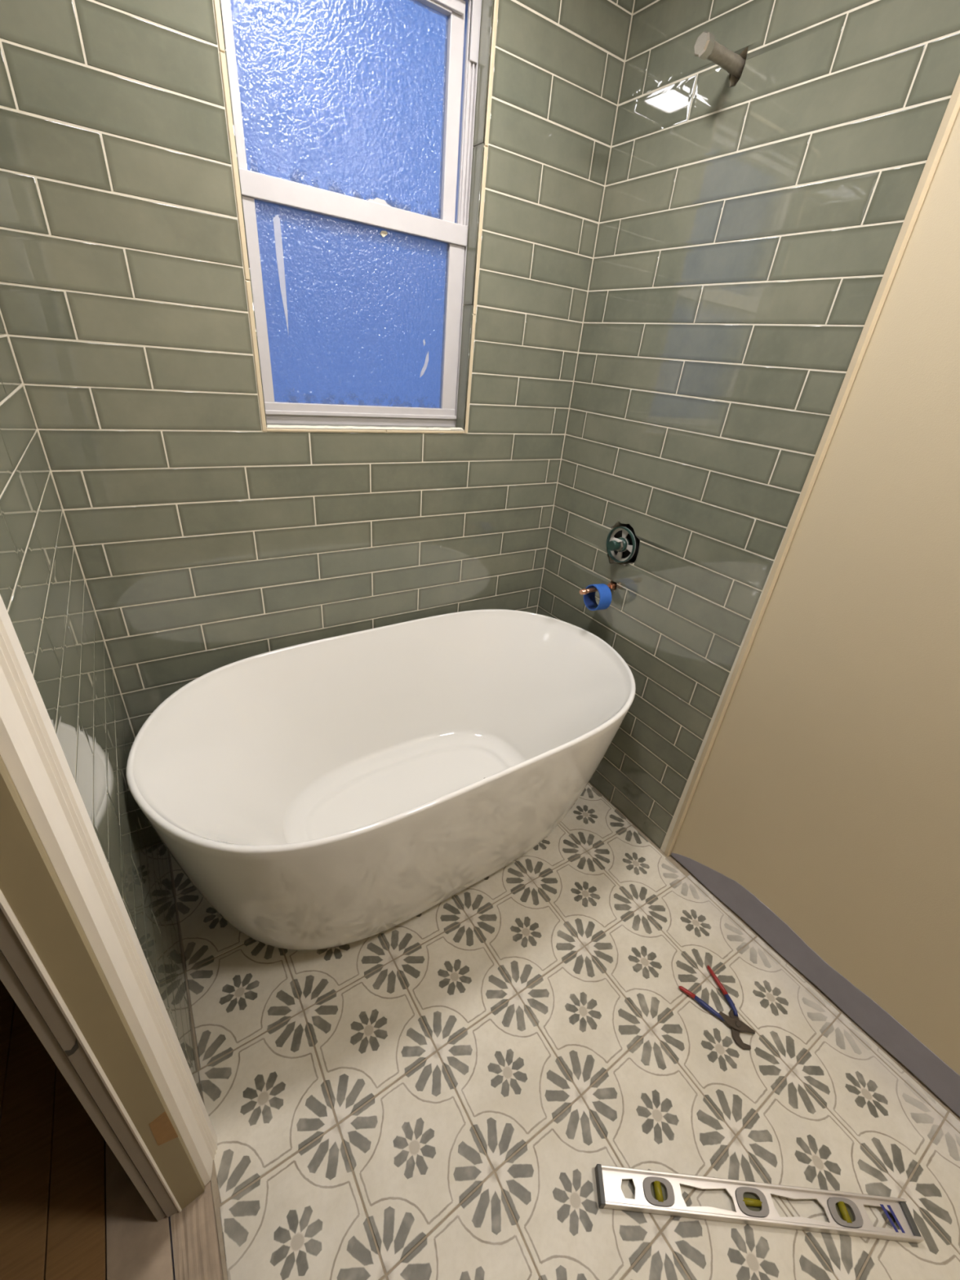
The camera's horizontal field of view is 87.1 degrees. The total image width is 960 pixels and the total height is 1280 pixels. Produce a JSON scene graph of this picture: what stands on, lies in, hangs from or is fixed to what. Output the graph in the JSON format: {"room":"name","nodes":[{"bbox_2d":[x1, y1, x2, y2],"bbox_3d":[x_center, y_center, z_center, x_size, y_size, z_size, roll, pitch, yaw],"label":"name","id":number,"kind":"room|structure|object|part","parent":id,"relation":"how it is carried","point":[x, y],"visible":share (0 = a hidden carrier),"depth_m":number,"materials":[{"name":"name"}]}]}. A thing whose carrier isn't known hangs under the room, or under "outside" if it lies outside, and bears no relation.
{"room":"bathroom","nodes":[
{"label":"bathroom","id":0,"kind":"room"},
{"bbox_2d":[0,979,175,1279],"bbox_3d":[-0.705,1.300,0.380,0.900,0.055,2.700,-13,34,-31],"label":"floor","id":1,"kind":"structure","parent":0,"point":[69,1210],"depth_m":0.90,"materials":[{"name":"brown wood"}]},
{"bbox_2d":[0,313,201,1097],"bbox_3d":[-0.178,0.208,0.026,0.082,2.270,2.580,-13,34,-31],"label":"wall","id":2,"kind":"structure","parent":0,"point":[44,593],"depth_m":0.81,"materials":[{"name":"green tile"}]},
{"bbox_2d":[0,594,217,1221],"bbox_3d":[-0.210,0.233,0.099,0.102,2.150,1.005,-13,34,-31],"label":"door frame","id":3,"kind":"structure","parent":2,"relation":"in","point":[73,962],"depth_m":0.58,"materials":[{"name":"paint"}]},
{"bbox_3d":[-0.487,0.069,0.402,0.012,2.090,0.109,-13,34,-31],"label":"casing","id":4,"kind":"part","parent":3,"relation":"part of","materials":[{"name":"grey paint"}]},
{"bbox_2d":[169,1180,223,1279],"bbox_3d":[-0.314,1.175,0.639,0.066,0.027,0.880,-13,34,-31],"label":"threshold","id":5,"kind":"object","parent":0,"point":[194,1234],"depth_m":0.86,"materials":[{"name":"beige wood"}]},
{"bbox_2d":[0,0,635,737],"bbox_3d":[-0.312,-0.552,1.355,1.529,2.270,0.140,-13,34,-31],"label":"wall","id":6,"kind":"structure","parent":0,"point":[205,540],"depth_m":1.14,"materials":[{"name":"green tile"}]},
{"bbox_2d":[220,0,481,426],"bbox_3d":[-0.274,-0.954,1.147,0.535,0.859,0.082,-13,34,-31],"label":"window","id":7,"kind":"structure","parent":6,"relation":"in","point":[353,120],"depth_m":1.11,"materials":[{"name":"blue glass"}]},
{"bbox_3d":[-0.268,-1.119,1.039,0.454,0.364,0.003,-13,34,-31],"label":"pane","id":8,"kind":"part","parent":7,"relation":"part of","materials":[{"name":"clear glass"}]},
{"bbox_3d":[-0.283,-0.770,1.220,0.461,0.386,0.003,-13,34,-31],"label":"pane","id":9,"kind":"part","parent":7,"relation":"part of","materials":[{"name":"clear glass"}]},
{"bbox_3d":[-0.257,-0.951,1.123,0.522,0.040,0.027,-13,34,-31],"label":"meeting rail","id":10,"kind":"part","parent":7,"relation":"part of","materials":[{"name":"white paint"}]},
{"bbox_3d":[-0.296,-0.601,1.319,0.525,0.022,0.020,-13,34,-31],"label":"rail","id":11,"kind":"part","parent":7,"relation":"part of","materials":[{"name":"white paint"}]},
{"bbox_3d":[-0.313,-0.593,1.353,0.535,0.024,0.074,-13,34,-31],"label":"frame sill","id":12,"kind":"part","parent":7,"relation":"part of","materials":[{"name":"white paint"}]},
{"bbox_3d":[-0.249,-1.283,0.945,0.441,0.028,0.028,-13,34,-31],"label":"rail","id":13,"kind":"part","parent":7,"relation":"part of","materials":[{"name":"white paint"}]},
{"bbox_3d":[-0.053,-1.011,1.282,0.004,0.852,0.077,-13,34,-31],"label":"frame","id":14,"kind":"part","parent":7,"relation":"part of","materials":[{"name":"white paint"}]},
{"bbox_2d":[213,0,498,433],"bbox_3d":[-0.234,-0.921,1.093,0.554,0.880,0.020,-13,34,-31],"label":"trim","id":15,"kind":"structure","parent":6,"relation":"attached to","point":[216,2],"depth_m":1.11,"materials":[{"name":"beige tile"}]},
{"bbox_2d":[168,782,959,1279],"bbox_3d":[0.335,1.033,1.027,1.473,0.050,2.740,-13,34,-31],"label":"floor","id":16,"kind":"structure","parent":0,"point":[440,1093],"depth_m":1.08,"materials":[{"name":"tile"}]},
{"bbox_2d":[125,608,635,950],"bbox_3d":[-0.171,0.381,1.433,1.274,0.596,0.695,-14,35,-32],"label":"bathtub","id":17,"kind":"object","parent":16,"relation":"on","point":[332,792],"visible":1,"depth_m":1.35,"materials":[{"name":"white ceramic"}]},
{"bbox_2d":[678,964,755,1049],"bbox_3d":[0.595,0.902,1.239,0.116,0.016,0.176,-13,34,-31],"label":"pliers","id":18,"kind":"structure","parent":16,"relation":"on","point":[736,1025],"depth_m":1.22,"materials":[{"name":"metal"}]},
{"bbox_3d":[0.561,0.901,1.235,0.075,0.012,0.012,26,35,32],"label":"handle","id":19,"kind":"part","parent":18,"relation":"part of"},
{"bbox_3d":[0.621,0.901,1.245,0.013,0.012,0.051,1,29,-8],"label":"handle","id":20,"kind":"part","parent":18,"relation":"part of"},
{"bbox_2d":[595,1164,924,1243],"bbox_3d":[0.515,1.055,0.946,0.591,0.023,0.054,6,29,0],"label":"spirit level","id":21,"kind":"object","parent":16,"relation":"on","point":[846,1212],"visible":1,"depth_m":0.94,"materials":[{"name":"metal"}]},
{"bbox_2d":[536,0,959,1116],"bbox_3d":[1.020,-0.087,0.769,0.140,2.270,2.550,-13,34,-31],"label":"wall","id":22,"kind":"structure","parent":0,"point":[749,227],"depth_m":1.11,"materials":[{"name":"green tile"}]},
{"bbox_2d":[579,582,617,595],"bbox_3d":[0.388,-0.164,1.573,0.198,0.019,0.020,-13,34,-31],"label":"copper pipe","id":23,"kind":"object","parent":22,"relation":"attached to","point":[584,591],"visible":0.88,"depth_m":1.54,"materials":[{"name":"orange metal"}]},
{"bbox_2d":[583,583,611,610],"bbox_3d":[0.366,-0.134,1.575,0.049,0.083,0.081,-10,33,-26],"label":"tape roll","id":24,"kind":"object","parent":23,"relation":"hanging from","point":[605,593],"visible":0.94,"depth_m":1.56,"materials":[{"name":"blue plastic"}]},
{"bbox_2d":[606,526,639,562],"bbox_3d":[0.435,-0.290,1.529,0.109,0.107,0.107,-13,34,-31],"label":"shower valve","id":25,"kind":"object","parent":22,"relation":"attached to","point":[623,540],"visible":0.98,"depth_m":1.51,"materials":[{"name":"green metal"}]},
{"bbox_3d":[0.405,-0.283,1.510,0.035,0.031,0.030,-13,34,-31],"label":"valve stem","id":26,"kind":"part","parent":25,"relation":"part of","materials":[{"name":"green plastic"}]},
{"bbox_3d":[0.430,-0.289,1.526,0.004,0.100,0.100,-13,34,-31],"label":"guard plate","id":27,"kind":"part","parent":25,"relation":"part of","materials":[{"name":"white paint"}]},
{"bbox_2d":[694,31,746,79],"bbox_3d":[0.500,-1.161,1.013,0.183,0.035,0.035,-13,34,-31],"label":"pipe","id":28,"kind":"object","parent":22,"relation":"attached to","point":[706,46],"visible":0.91,"depth_m":0.98,"materials":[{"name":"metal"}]},
{"bbox_2d":[660,74,959,856],"bbox_3d":[0.700,-0.300,1.091,0.024,2.270,0.048,-13,34,-31],"label":"trim","id":29,"kind":"structure","parent":22,"relation":"attached to","point":[953,105],"depth_m":1.05,"materials":[{"name":"beige tile"}]}
]}

